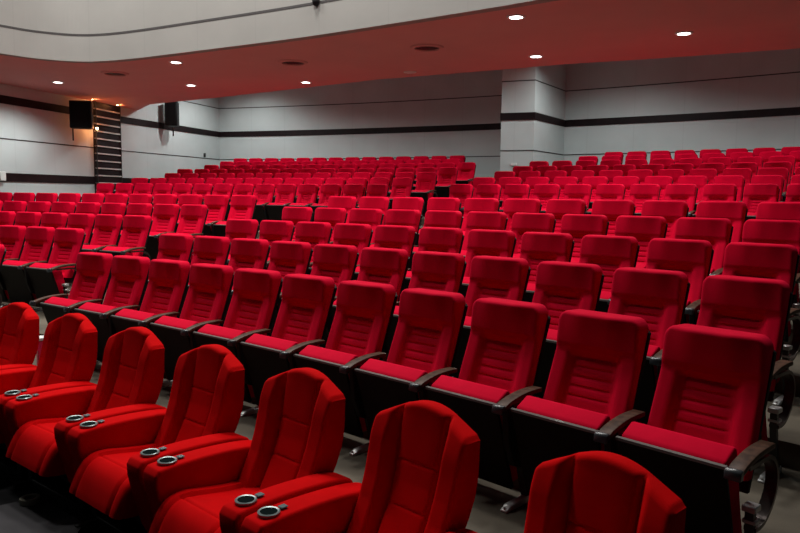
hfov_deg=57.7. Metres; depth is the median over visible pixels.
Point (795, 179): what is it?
chair
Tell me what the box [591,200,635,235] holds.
chair
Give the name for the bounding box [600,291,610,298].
seat cushion
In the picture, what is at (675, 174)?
chair
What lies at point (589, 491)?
recliner armchair
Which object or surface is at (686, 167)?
chair
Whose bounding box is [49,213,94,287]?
chair
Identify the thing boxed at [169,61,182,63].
recessed light
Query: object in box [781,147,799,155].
chair
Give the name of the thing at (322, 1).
trim
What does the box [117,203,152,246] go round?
chair
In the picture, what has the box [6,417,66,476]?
seat cushion
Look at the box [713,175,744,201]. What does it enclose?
chair
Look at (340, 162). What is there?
chair
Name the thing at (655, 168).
chair
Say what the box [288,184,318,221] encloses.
chair
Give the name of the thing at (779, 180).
chair
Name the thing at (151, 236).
seat cushion
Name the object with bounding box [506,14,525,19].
recessed light
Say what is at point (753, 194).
chair
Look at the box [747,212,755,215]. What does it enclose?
seat cushion
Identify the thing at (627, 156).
chair
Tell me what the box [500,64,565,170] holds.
wall pier
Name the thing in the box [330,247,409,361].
chair
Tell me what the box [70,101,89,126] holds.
grille
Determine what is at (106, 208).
chair
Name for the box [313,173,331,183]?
chair
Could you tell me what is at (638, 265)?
seat cushion
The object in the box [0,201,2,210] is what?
chair
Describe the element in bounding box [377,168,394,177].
chair
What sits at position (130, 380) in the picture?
recliner armchair
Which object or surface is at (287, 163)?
chair
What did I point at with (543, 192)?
chair
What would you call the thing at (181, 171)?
chair
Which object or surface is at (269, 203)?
seat cushion
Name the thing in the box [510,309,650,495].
chair
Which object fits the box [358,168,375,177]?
chair
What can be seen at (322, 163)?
chair
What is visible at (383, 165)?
chair
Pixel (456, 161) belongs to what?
chair
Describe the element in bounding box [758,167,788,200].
chair
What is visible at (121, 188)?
chair
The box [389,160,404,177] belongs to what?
chair
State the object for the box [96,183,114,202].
chair
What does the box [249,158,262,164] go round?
chair
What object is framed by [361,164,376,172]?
chair
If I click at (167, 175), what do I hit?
chair
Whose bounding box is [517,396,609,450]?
seat cushion
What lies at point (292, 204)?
seat cushion
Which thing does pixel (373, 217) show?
chair
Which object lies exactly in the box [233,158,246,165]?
chair
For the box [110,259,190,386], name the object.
chair
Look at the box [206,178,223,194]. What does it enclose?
chair
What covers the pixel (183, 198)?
chair
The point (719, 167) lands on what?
chair
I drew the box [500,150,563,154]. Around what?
trim
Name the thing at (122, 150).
trim
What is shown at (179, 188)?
chair
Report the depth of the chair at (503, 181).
13.79 m
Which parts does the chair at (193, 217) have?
backrest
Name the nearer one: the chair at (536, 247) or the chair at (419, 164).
the chair at (536, 247)
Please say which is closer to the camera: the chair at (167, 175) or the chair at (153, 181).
the chair at (153, 181)
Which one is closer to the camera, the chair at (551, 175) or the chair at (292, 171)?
the chair at (551, 175)
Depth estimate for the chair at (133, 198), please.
12.16 m
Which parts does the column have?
rail, rail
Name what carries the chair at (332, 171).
on the floor
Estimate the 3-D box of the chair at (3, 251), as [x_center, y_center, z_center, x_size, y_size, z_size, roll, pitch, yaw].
[-4.490,0.263,7.645,0.546,0.981,0.552,4,7,31]
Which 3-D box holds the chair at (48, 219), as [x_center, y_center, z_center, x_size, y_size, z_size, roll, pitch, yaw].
[-4.965,-0.259,10.151,0.546,0.981,0.552,4,6,27]
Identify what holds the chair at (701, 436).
on the floor
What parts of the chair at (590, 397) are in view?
seat panel, backrest, panel, armrest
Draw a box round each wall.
[0,0,557,62]
[0,83,94,201]
[120,97,219,178]
[219,48,799,177]
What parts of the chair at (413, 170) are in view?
backrest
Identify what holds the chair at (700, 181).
on the floor
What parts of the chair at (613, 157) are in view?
backrest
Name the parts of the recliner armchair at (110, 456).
frame, armrest, armrest, backrest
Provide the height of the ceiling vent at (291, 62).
0.030 m
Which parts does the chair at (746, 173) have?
backrest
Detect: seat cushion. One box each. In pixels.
[0,431,4,443]
[3,260,36,299]
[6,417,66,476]
[29,262,68,297]
[44,297,80,306]
[69,443,156,519]
[78,302,116,317]
[82,245,100,248]
[102,246,132,255]
[115,308,164,371]
[149,232,161,241]
[149,481,259,532]
[154,316,198,328]
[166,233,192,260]
[197,324,254,397]
[216,221,226,224]
[245,334,297,359]
[268,203,286,204]
[290,203,308,205]
[299,345,366,431]
[311,203,327,205]
[360,359,426,397]
[394,306,398,314]
[406,271,411,277]
[411,190,429,198]
[431,375,517,481]
[435,184,450,188]
[461,250,466,255]
[462,277,469,283]
[464,316,470,325]
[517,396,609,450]
[526,283,534,290]
[546,329,557,340]
[571,258,579,262]
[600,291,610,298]
[622,422,741,532]
[636,263,646,267]
[647,345,659,385]
[686,300,690,323]
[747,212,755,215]
[761,412,766,440]
[788,321,790,336]
[797,283,798,302]
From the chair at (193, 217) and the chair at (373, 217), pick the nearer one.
the chair at (373, 217)
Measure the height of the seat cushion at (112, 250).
0.496 m
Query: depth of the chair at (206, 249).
7.20 m
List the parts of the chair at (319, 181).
backrest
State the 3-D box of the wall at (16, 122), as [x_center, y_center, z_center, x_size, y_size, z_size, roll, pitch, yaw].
[-9.393,-2.276,12.502,0.120,5.620,12.391,2,6,14]
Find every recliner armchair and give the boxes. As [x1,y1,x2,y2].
[0,302,38,369]
[0,313,97,479]
[5,327,166,515]
[67,344,248,532]
[143,368,352,532]
[241,400,479,532]
[524,451,685,532]
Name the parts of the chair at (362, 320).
seat panel, backrest, armrest, panel, leg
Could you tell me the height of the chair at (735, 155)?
0.981 m
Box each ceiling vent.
[101,71,128,75]
[278,59,307,65]
[410,44,443,51]
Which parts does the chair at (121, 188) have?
backrest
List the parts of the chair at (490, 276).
seat panel, backrest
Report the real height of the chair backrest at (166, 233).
0.496 m
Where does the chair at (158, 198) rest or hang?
on the floor
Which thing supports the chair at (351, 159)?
on the floor
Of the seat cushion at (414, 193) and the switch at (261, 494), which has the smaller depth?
the switch at (261, 494)
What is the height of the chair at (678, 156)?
0.981 m
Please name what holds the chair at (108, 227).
on the floor
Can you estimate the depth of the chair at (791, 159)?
13.59 m
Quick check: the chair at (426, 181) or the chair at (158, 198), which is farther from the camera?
the chair at (426, 181)
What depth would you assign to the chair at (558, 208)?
8.08 m
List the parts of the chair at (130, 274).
seat panel, panel, armrest, backrest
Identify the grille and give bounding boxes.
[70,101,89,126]
[165,102,175,124]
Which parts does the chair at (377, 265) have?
seat panel, backrest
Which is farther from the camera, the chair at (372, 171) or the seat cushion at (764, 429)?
the chair at (372, 171)
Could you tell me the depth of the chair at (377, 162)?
19.98 m
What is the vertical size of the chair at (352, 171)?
0.981 m
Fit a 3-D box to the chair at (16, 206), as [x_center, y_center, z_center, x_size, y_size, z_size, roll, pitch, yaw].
[-6.478,-0.589,11.970,0.546,0.981,0.552,3,6,23]
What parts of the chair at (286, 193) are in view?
seat panel, backrest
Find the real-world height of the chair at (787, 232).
0.981 m
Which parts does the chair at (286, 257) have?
seat panel, panel, backrest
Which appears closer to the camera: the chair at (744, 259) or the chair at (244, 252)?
the chair at (744, 259)
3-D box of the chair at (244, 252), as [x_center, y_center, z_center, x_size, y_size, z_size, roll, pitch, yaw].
[-1.534,0.239,6.823,0.546,0.981,0.552,5,7,37]
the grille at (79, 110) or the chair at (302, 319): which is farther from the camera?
the grille at (79, 110)
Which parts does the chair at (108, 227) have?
armrest, backrest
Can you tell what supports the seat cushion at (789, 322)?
on the chair at (787, 232)
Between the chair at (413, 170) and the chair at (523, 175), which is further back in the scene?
the chair at (413, 170)
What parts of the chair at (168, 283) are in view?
seat panel, panel, armrest, backrest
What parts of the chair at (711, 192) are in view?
backrest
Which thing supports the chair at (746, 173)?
on the floor
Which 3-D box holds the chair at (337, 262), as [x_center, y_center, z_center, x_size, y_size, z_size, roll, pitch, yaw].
[-0.660,0.316,6.140,0.546,0.981,0.552,5,7,39]
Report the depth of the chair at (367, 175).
16.73 m
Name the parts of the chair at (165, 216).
seat panel, backrest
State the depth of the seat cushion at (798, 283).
6.40 m
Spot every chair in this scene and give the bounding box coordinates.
[0,192,12,203]
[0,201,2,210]
[0,211,15,224]
[0,225,25,307]
[0,226,54,310]
[0,244,6,305]
[3,201,26,212]
[13,192,35,211]
[15,212,41,256]
[21,212,67,260]
[26,228,85,305]
[27,201,51,226]
[29,252,112,363]
[36,193,58,204]
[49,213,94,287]
[51,202,75,227]
[58,193,81,212]
[74,255,150,360]
[76,202,100,228]
[81,214,122,288]
[82,193,104,213]
[89,203,126,244]
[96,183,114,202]
[99,215,152,282]
[105,194,128,205]
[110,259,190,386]
[115,183,133,213]
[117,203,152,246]
[122,194,153,229]
[126,183,153,211]
[131,178,148,193]
[139,234,193,310]
[143,204,180,259]
[150,178,166,195]
[150,263,234,379]
[151,194,177,218]
[152,183,172,205]
[164,173,180,182]
[166,204,208,263]
[168,178,185,193]
[174,183,192,203]
[175,194,203,232]
[177,169,192,177]
[178,236,230,317]
[182,173,198,182]
[187,178,204,194]
[192,268,282,416]
[193,184,212,204]
[194,169,209,177]
[200,173,216,183]
[202,195,229,235]
[204,165,218,172]
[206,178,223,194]
[212,169,227,177]
[213,195,256,236]
[214,184,233,220]
[219,173,235,183]
[220,161,233,168]
[221,165,235,172]
[221,238,270,326]
[225,178,243,194]
[225,219,259,265]
[226,184,253,218]
[229,169,244,177]
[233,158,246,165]
[236,161,250,168]
[237,165,252,172]
[237,173,253,183]
[240,274,336,404]
[245,178,263,195]
[247,169,262,177]
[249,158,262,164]
[252,161,266,168]
[253,184,275,224]
[254,165,269,172]
[256,173,272,183]
[259,220,294,269]
[265,158,278,164]
[265,169,280,177]
[265,178,283,202]
[266,184,296,220]
[268,161,282,168]
[268,241,312,336]
[271,164,286,172]
[275,173,291,183]
[275,178,303,202]
[280,158,294,164]
[281,244,358,347]
[282,207,313,241]
[283,169,298,177]
[285,161,299,168]
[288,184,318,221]
[289,164,304,172]
[293,280,397,455]
[294,173,311,183]
[295,222,332,274]
[296,158,310,163]
[296,178,324,202]
[301,168,317,177]
[302,161,316,167]
[306,164,321,172]
[309,223,372,273]
[310,184,341,221]
[312,158,326,163]
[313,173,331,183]
[314,207,347,243]
[317,178,345,201]
[318,161,333,167]
[320,168,336,177]
[324,164,339,172]
[328,196,357,222]
[329,157,342,163]
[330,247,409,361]
[333,173,351,183]
[336,160,350,167]
[338,168,355,177]
[342,164,358,171]
[343,184,364,205]
[345,157,359,163]
[348,178,367,195]
[349,208,383,244]
[353,160,368,167]
[353,225,416,279]
[354,172,371,195]
[354,288,467,433]
[357,184,388,207]
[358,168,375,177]
[359,197,389,224]
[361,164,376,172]
[362,157,376,163]
[363,178,389,196]
[366,172,393,193]
[370,209,421,246]
[371,160,385,169]
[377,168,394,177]
[379,157,393,162]
[379,163,395,170]
[386,251,466,354]
[387,172,414,196]
[388,178,412,208]
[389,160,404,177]
[391,168,415,189]
[392,197,424,214]
[396,156,410,162]
[398,163,415,167]
[402,227,463,290]
[407,159,422,178]
[409,210,463,269]
[410,172,437,213]
[413,167,436,189]
[414,156,428,162]
[414,163,434,183]
[416,197,460,246]
[425,159,441,169]
[425,297,550,512]
[431,156,446,162]
[433,167,457,197]
[436,163,454,183]
[444,159,460,168]
[449,184,473,215]
[450,155,465,161]
[451,256,530,377]
[456,162,475,184]
[460,229,516,297]
[461,198,499,234]
[461,211,507,257]
[472,177,495,197]
[476,184,501,199]
[494,171,515,183]
[499,177,521,206]
[499,184,530,211]
[503,198,541,230]
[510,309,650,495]
[511,212,555,257]
[513,166,532,176]
[519,171,540,183]
[520,232,574,302]
[525,177,549,198]
[529,161,548,170]
[532,261,603,398]
[533,184,560,212]
[536,166,557,176]
[544,171,567,183]
[546,199,586,232]
[552,161,572,170]
[553,177,578,198]
[561,165,582,176]
[561,214,608,262]
[563,184,591,211]
[571,170,594,183]
[576,160,596,169]
[578,156,597,164]
[579,235,639,312]
[582,176,608,208]
[586,165,608,175]
[586,184,625,214]
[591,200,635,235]
[599,170,623,183]
[600,160,621,169]
[602,155,621,162]
[604,152,623,162]
[607,267,689,424]
[613,164,636,175]
[613,176,639,199]
[615,215,667,267]
[615,324,778,532]
[625,155,646,162]
[625,159,647,169]
[627,151,646,157]
[628,169,653,183]
[629,184,660,215]
[640,164,664,175]
[641,200,688,238]
[644,176,672,199]
[646,238,713,324]
[649,151,670,163]
[650,154,671,163]
[652,158,674,168]
[658,169,684,183]
[665,184,697,216]
[669,163,694,175]
[674,150,695,161]
[675,154,697,163]
[675,217,732,275]
[678,176,707,213]
[679,158,702,168]
[689,169,717,183]
[692,184,737,217]
[696,201,747,241]
[696,275,795,482]
[697,242,799,405]
[699,149,721,158]
[699,163,725,175]
[702,153,725,162]
[707,157,732,168]
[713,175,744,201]
[723,168,752,199]
[725,148,747,156]
[730,152,753,162]
[730,162,757,175]
[737,156,763,174]
[742,184,779,220]
[742,219,799,349]
[751,175,784,201]
[753,147,775,155]
[756,202,799,306]
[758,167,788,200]
[759,151,783,165]
[763,161,792,191]
[768,156,795,183]
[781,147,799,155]
[785,184,799,201]
[789,151,799,174]
[791,175,799,183]
[795,167,799,174]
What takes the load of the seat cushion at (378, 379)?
on the chair at (426, 339)
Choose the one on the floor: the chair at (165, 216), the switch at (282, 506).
the chair at (165, 216)
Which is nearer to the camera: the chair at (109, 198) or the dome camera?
the dome camera
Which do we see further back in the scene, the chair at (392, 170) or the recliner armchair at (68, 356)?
the chair at (392, 170)
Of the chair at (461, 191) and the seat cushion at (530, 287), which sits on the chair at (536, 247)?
the seat cushion at (530, 287)
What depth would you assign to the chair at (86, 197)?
12.64 m
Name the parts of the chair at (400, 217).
backrest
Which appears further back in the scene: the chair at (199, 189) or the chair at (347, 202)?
the chair at (199, 189)
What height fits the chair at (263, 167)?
0.981 m
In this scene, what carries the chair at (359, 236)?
on the floor
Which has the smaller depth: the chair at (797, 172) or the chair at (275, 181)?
the chair at (797, 172)
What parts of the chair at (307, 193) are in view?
backrest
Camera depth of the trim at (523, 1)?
10.49 m
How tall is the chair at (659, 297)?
0.981 m
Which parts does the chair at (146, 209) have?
backrest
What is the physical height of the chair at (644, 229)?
0.981 m
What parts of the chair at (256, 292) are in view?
seat panel, panel, armrest, backrest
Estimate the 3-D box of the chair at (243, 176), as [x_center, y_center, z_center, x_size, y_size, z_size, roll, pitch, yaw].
[-3.939,-1.847,18.123,0.546,0.981,0.552,3,6,23]
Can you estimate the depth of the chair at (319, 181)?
16.14 m
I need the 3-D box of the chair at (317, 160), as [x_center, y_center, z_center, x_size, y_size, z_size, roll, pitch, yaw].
[-2.485,-2.789,21.829,0.546,0.981,0.552,3,6,23]
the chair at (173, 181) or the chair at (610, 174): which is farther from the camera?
the chair at (173, 181)
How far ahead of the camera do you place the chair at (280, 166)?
20.13 m
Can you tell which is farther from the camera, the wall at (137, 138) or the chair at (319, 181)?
the wall at (137, 138)
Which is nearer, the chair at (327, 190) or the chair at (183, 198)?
the chair at (183, 198)
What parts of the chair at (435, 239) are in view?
seat panel, backrest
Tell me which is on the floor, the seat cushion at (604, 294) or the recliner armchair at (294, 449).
the recliner armchair at (294, 449)
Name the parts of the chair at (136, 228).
seat panel, backrest, armrest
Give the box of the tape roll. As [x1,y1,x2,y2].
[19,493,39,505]
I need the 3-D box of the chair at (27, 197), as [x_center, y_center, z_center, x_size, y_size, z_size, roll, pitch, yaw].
[-6.972,-0.856,13.224,0.546,0.981,0.552,3,6,21]
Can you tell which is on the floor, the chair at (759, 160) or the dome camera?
the chair at (759, 160)
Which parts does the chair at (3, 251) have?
backrest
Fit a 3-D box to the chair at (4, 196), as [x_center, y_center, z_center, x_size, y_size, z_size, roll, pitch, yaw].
[-7.491,-0.881,13.422,0.546,0.981,0.552,3,6,20]
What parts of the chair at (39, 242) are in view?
seat panel, panel, armrest, backrest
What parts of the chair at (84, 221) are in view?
backrest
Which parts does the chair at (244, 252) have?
seat panel, backrest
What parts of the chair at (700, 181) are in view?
backrest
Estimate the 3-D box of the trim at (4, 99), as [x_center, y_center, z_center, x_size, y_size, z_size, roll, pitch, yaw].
[-9.320,-3.276,12.387,0.030,0.175,12.391,2,6,14]
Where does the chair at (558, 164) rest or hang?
on the floor
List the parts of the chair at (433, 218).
seat panel, backrest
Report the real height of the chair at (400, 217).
0.981 m
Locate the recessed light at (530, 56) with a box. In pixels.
[528,55,542,57]
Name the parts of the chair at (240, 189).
backrest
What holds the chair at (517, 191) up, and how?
on the floor
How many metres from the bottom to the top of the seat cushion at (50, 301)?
0.496 m
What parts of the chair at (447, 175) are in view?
seat panel, backrest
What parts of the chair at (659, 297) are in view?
seat panel, backrest, armrest, panel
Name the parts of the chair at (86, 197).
backrest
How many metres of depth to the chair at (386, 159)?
20.98 m
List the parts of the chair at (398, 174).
backrest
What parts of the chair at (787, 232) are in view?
backrest, seat panel, joint plate, armrest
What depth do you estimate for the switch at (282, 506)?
3.00 m
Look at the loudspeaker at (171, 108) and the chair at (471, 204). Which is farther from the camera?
the loudspeaker at (171, 108)
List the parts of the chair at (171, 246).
backrest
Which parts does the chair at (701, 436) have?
seat panel, backrest, leg, joint plate, armrest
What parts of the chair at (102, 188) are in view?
backrest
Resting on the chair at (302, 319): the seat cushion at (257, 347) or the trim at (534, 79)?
the seat cushion at (257, 347)
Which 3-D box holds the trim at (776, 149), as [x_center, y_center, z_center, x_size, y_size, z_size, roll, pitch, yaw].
[6.009,-2.732,16.936,28.278,0.026,2.477,5,7,36]
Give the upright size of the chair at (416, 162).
0.981 m
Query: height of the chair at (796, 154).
0.981 m
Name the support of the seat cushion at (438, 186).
on the chair at (447, 175)
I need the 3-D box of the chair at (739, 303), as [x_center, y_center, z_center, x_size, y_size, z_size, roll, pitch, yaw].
[1.788,0.563,3.888,0.552,0.981,0.546,-5,8,-44]
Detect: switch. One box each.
[254,492,264,496]
[277,504,287,508]
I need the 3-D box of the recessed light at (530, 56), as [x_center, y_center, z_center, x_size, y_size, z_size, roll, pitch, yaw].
[2.222,-3.432,11.855,0.246,0.016,0.246,-5,8,-45]
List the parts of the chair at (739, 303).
backrest, leg, joint plate, armrest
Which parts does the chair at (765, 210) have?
backrest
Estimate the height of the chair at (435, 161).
0.981 m
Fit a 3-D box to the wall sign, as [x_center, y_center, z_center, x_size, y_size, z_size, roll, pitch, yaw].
[-8.513,-1.938,15.536,0.050,0.200,0.160,2,6,14]
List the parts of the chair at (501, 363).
seat panel, backrest, armrest, panel, leg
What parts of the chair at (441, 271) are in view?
seat panel, backrest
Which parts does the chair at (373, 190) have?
backrest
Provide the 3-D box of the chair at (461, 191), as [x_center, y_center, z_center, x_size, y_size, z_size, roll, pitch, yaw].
[1.012,-1.007,13.186,0.624,0.981,0.552,4,7,34]
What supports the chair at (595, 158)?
on the floor
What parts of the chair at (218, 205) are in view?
seat panel, panel, backrest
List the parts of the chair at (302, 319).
seat panel, backrest, armrest, panel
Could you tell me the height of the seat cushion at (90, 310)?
0.496 m
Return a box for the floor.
[0,214,799,532]
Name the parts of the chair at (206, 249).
seat panel, backrest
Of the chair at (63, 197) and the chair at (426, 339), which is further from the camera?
the chair at (63, 197)
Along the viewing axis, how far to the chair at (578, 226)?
6.87 m
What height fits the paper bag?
0.268 m
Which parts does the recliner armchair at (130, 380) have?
armrest, frame, armrest, backrest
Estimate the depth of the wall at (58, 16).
11.81 m
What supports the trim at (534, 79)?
attached to the wall pier
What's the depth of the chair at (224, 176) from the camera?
18.42 m
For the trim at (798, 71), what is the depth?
19.24 m
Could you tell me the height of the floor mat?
0.021 m
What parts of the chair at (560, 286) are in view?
seat panel, backrest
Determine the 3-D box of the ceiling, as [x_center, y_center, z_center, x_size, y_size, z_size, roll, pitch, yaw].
[-0.649,-3.422,9.601,22.775,0.350,10.920,4,7,32]
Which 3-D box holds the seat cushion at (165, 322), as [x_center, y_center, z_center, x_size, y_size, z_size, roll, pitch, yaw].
[-1.683,0.647,5.637,0.444,0.496,0.237,5,7,38]
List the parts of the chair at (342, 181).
backrest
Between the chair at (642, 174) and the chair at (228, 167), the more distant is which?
the chair at (228, 167)
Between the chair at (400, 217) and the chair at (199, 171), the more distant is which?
the chair at (199, 171)
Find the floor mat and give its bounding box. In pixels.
[0,499,82,532]
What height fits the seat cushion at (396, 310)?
0.496 m
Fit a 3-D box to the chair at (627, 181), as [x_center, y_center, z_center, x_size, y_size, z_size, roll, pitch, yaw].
[3.808,-1.051,12.391,0.546,0.981,0.552,5,7,38]
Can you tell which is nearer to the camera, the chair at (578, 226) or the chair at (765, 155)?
the chair at (578, 226)
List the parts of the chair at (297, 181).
backrest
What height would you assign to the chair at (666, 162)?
0.981 m
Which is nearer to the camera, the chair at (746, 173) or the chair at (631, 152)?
the chair at (746, 173)
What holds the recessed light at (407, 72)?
in the ceiling
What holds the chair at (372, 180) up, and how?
on the floor
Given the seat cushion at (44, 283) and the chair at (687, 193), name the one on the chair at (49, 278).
the seat cushion at (44, 283)
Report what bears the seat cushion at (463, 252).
on the chair at (475, 219)
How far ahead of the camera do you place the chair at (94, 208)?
11.33 m
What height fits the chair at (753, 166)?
0.981 m
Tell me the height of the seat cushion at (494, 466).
0.496 m
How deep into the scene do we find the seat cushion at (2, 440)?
4.69 m
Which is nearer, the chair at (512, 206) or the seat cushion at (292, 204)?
the chair at (512, 206)
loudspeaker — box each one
[69,100,93,140]
[165,102,178,135]
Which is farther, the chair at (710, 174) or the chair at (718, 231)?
the chair at (710, 174)
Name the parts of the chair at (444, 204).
backrest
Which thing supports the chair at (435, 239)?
on the floor
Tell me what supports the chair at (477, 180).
on the floor
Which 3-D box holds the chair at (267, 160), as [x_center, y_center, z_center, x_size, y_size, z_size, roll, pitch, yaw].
[-4.039,-2.866,22.442,0.546,0.981,0.552,3,6,20]
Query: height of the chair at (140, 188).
0.981 m
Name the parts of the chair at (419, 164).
backrest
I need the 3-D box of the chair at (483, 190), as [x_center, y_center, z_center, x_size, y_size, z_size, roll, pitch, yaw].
[1.504,-0.969,12.851,0.546,0.981,0.552,4,7,35]
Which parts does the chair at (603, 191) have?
backrest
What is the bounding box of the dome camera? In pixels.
[312,0,319,5]
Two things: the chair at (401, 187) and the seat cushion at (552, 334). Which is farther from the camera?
the chair at (401, 187)
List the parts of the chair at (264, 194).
seat panel, backrest, panel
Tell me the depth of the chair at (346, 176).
17.00 m
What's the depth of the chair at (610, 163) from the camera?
15.71 m
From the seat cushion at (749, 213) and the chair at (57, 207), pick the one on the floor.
the chair at (57, 207)
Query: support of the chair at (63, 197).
on the floor
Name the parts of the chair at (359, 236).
backrest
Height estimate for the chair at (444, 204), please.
0.981 m
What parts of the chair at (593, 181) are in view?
backrest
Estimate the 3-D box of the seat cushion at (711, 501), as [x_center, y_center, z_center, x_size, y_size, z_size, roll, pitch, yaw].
[1.174,0.934,3.031,0.237,0.496,0.444,-5,8,-43]
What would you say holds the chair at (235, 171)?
on the floor
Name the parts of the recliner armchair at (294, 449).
armrest, armrest, backrest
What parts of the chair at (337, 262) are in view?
seat panel, panel, backrest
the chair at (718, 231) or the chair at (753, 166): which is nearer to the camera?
the chair at (718, 231)
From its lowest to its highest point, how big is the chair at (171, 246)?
0.981 m
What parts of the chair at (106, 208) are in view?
backrest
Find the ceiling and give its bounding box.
[0,0,799,109]
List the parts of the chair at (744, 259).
backrest, leg, joint plate, armrest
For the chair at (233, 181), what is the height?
0.981 m
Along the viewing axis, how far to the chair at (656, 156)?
16.06 m
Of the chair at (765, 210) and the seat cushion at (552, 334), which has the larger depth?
the chair at (765, 210)
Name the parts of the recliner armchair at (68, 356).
frame, armrest, armrest, backrest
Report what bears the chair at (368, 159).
on the floor
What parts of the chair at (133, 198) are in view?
backrest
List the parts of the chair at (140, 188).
backrest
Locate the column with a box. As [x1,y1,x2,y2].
[92,101,122,193]
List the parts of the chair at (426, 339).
seat panel, backrest, panel, armrest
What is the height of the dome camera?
0.105 m
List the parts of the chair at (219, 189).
backrest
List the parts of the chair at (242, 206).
seat panel, backrest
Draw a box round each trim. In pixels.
[0,0,335,35]
[0,0,543,61]
[0,95,68,113]
[0,138,93,147]
[6,173,94,183]
[121,116,218,136]
[122,150,219,159]
[122,178,149,182]
[184,101,218,108]
[219,71,799,108]
[219,107,799,136]
[220,149,780,159]
[500,112,564,126]
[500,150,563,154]
[502,79,565,91]
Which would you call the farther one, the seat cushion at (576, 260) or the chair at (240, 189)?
the chair at (240, 189)
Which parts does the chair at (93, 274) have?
armrest, seat panel, armrest, backrest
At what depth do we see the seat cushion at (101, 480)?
3.80 m
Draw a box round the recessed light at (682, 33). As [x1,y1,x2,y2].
[675,31,692,35]
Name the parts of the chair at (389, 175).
backrest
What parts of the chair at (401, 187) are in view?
backrest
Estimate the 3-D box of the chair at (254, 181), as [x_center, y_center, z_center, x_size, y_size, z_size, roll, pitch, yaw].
[-3.466,-1.563,16.822,0.546,0.981,0.552,3,6,24]
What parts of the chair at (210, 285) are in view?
seat panel, panel, armrest, backrest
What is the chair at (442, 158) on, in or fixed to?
on the floor
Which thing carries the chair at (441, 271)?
on the floor
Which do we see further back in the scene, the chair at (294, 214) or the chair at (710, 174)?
the chair at (710, 174)
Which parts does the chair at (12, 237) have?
panel, seat panel, backrest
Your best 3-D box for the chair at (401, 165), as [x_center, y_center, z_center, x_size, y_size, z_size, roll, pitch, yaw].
[0.107,-2.131,18.394,0.546,0.981,0.552,4,6,28]
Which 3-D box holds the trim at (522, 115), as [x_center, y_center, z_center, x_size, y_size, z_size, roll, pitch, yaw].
[3.188,-3.789,18.870,1.520,0.175,2.318,4,7,31]
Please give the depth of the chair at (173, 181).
17.77 m
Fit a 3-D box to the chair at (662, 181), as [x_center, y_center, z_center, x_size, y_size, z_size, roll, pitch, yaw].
[4.242,-1.012,12.043,0.546,0.981,0.552,5,7,39]
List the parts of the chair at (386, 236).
backrest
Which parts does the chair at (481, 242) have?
seat panel, backrest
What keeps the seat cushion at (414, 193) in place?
on the chair at (426, 181)
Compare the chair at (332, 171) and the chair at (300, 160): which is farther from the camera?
the chair at (300, 160)
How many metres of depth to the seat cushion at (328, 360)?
4.44 m
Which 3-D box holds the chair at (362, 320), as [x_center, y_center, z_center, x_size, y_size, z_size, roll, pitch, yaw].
[-0.330,0.608,4.587,0.546,0.981,0.552,6,8,42]
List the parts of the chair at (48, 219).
backrest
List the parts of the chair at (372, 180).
backrest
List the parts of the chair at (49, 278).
seat panel, armrest, leg, backrest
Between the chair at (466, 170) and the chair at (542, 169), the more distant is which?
the chair at (466, 170)
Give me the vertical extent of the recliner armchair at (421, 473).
0.985 m
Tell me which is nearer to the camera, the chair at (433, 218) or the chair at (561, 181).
the chair at (433, 218)
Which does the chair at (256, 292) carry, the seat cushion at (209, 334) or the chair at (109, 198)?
the seat cushion at (209, 334)
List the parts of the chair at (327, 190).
seat panel, backrest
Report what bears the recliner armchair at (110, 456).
on the floor
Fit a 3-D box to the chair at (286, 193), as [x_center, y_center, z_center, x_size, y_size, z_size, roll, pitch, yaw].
[-2.461,-1.245,15.227,0.546,0.981,0.552,3,6,27]
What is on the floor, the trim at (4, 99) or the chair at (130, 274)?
the chair at (130, 274)
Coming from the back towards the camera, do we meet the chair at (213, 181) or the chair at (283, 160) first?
the chair at (283, 160)
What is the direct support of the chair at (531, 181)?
on the floor
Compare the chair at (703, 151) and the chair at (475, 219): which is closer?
the chair at (475, 219)
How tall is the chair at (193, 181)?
0.981 m
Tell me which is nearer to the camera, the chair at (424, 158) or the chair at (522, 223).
the chair at (522, 223)
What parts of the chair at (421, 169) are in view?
backrest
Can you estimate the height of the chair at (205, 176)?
0.981 m
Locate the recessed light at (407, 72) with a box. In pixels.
[404,71,415,73]
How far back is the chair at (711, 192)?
10.53 m
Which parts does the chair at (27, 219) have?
backrest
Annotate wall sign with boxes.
[0,171,5,180]
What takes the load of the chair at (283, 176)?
on the floor
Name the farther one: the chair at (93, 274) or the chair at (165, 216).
the chair at (165, 216)
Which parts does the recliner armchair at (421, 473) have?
armrest, backrest, armrest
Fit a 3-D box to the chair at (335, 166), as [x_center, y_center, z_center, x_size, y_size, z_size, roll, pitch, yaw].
[-1.883,-2.250,19.391,0.546,0.981,0.552,3,6,25]
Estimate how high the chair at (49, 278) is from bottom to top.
0.981 m
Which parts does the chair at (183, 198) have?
backrest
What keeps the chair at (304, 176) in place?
on the floor
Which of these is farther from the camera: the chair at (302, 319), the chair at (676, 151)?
the chair at (676, 151)
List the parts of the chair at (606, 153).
backrest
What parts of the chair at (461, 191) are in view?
backrest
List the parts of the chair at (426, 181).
seat panel, backrest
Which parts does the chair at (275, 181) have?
backrest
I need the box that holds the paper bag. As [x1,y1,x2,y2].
[36,335,43,364]
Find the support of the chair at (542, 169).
on the floor
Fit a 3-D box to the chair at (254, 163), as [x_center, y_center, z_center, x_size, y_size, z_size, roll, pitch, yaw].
[-4.229,-2.625,21.452,0.546,0.981,0.552,3,6,21]
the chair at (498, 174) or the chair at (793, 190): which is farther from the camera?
the chair at (498, 174)
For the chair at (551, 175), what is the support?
on the floor

